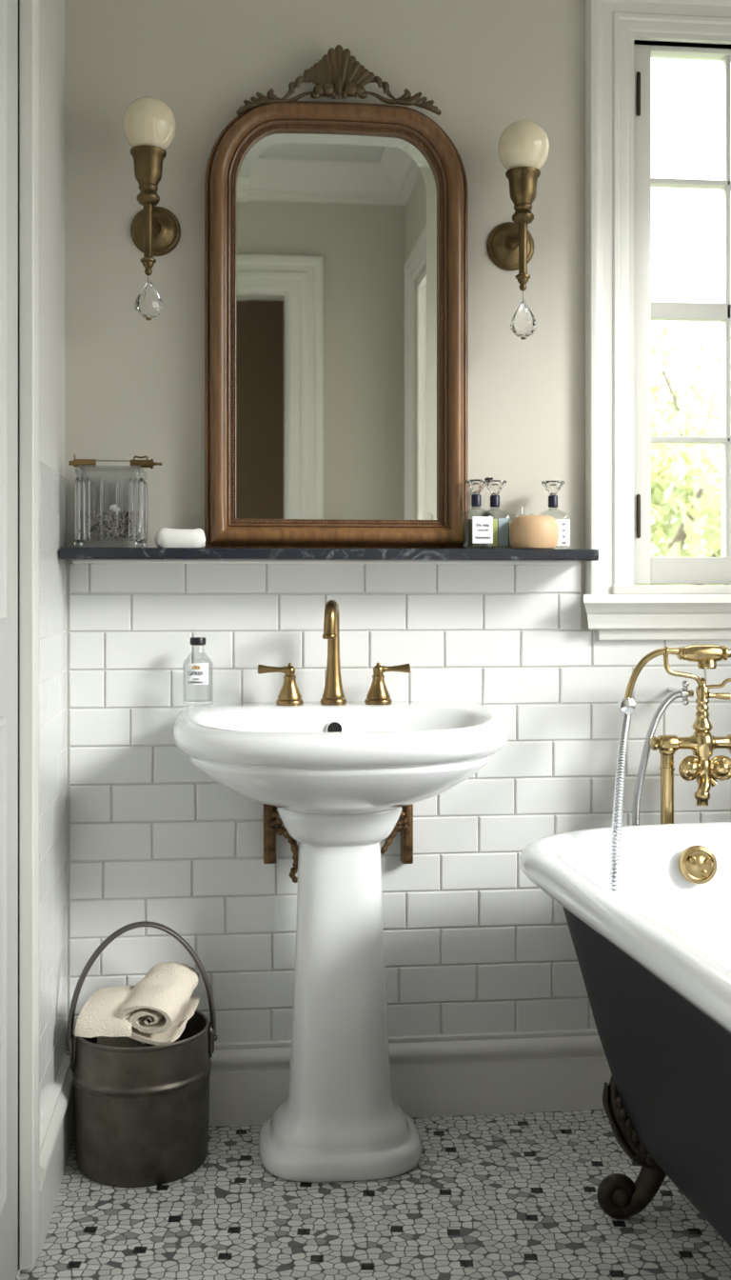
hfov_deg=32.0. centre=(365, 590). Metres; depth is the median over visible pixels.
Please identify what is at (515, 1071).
baseboard
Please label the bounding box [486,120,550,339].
wall sconce
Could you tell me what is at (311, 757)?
basin
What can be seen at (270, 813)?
bracket
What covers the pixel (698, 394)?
leafy tree
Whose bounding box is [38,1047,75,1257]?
baseboard
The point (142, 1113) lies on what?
metal bucket
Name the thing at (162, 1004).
rolled towel
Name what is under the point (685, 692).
supply hose
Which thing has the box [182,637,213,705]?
glass bottle
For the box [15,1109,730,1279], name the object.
floor
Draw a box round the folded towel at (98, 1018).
[74,984,144,1047]
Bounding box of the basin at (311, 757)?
[173,700,508,815]
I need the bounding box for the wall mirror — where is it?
[204,44,468,548]
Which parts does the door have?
panel moulding, casing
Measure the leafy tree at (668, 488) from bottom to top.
3.288 m
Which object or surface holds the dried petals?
in the glass jar at (85, 496)
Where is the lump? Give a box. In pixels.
[109,504,119,511]
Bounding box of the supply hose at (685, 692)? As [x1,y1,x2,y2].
[632,680,694,825]
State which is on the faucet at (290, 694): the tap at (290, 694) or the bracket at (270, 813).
the tap at (290, 694)
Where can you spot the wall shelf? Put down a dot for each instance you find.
(77, 555)
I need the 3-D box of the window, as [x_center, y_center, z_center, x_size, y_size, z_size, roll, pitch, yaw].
[0.824,-0.594,2.788,0.761,1.400,0.172,0,0,-6]
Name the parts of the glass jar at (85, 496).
rod, lid, glass rod, rod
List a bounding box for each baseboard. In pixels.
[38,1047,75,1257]
[208,1027,612,1126]
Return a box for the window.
[583,0,730,639]
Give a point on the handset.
(707, 656)
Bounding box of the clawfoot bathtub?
[519,821,730,1247]
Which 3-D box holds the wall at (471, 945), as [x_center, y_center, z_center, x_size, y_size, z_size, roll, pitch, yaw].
[-0.290,-0.377,2.695,3.300,2.970,0.080,0,0,-6]
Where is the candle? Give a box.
[509,515,559,549]
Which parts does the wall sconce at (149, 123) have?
stem, lamp shade, arm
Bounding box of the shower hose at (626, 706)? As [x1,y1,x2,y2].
[607,697,636,895]
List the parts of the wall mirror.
glass, moulding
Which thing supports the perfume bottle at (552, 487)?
on the wall shelf
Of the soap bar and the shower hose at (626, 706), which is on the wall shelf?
the soap bar
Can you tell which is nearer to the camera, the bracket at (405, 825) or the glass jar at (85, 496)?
the glass jar at (85, 496)
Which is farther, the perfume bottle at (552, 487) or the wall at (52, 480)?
the perfume bottle at (552, 487)
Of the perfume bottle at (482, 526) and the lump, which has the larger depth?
the perfume bottle at (482, 526)
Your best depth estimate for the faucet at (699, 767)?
2.62 m
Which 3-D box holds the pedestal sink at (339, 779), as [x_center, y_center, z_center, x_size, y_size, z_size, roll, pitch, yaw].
[-0.044,0.670,2.433,0.642,0.876,0.488,0,0,-6]
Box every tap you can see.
[258,662,303,705]
[364,662,410,704]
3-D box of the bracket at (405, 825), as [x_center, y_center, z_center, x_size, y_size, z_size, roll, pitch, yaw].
[0.063,0.472,2.666,0.071,0.198,0.055,0,0,-6]
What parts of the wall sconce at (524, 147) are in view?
arm, stem, lamp shade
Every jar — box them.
[68,454,162,547]
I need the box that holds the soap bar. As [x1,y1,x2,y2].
[154,527,205,547]
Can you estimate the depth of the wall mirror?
2.65 m
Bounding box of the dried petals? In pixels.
[90,509,134,539]
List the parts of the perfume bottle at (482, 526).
bottle glass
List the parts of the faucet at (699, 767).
tap handle, bath spout, diverter lever, tap handle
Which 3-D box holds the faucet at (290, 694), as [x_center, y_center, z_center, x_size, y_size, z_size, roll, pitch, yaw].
[-0.060,0.125,2.571,0.312,0.213,0.126,0,0,-6]
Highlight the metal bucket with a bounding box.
[64,920,218,1187]
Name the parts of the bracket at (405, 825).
scroll arm, wall plate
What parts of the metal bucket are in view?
bail handle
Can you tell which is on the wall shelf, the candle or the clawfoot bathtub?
the candle
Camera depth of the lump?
2.53 m
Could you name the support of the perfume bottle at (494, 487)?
on the wall shelf
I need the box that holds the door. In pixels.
[0,0,39,1279]
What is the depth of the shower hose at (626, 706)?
2.39 m
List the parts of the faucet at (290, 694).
spout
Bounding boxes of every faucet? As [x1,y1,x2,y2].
[258,600,410,705]
[650,645,730,823]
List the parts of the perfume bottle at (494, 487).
bottle glass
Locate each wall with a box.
[16,0,66,1277]
[64,0,730,1042]
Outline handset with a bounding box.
[624,644,730,698]
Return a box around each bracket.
[263,803,299,882]
[380,803,413,863]
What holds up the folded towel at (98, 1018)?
in the metal bucket
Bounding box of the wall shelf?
[60,547,599,564]
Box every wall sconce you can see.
[122,96,180,320]
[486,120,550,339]
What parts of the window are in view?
sill, sash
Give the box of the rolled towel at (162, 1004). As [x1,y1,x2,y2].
[118,961,200,1045]
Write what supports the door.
in the wall at (52, 480)
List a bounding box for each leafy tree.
[634,354,730,584]
[651,277,728,584]
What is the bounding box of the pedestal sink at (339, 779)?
[173,700,508,1182]
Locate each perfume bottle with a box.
[460,479,493,548]
[479,480,511,548]
[538,480,570,549]
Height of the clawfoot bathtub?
0.655 m
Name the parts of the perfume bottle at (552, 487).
bottle glass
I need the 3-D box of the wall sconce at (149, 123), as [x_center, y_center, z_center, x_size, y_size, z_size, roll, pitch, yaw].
[-0.431,-0.760,2.570,0.111,0.442,0.158,0,0,-6]

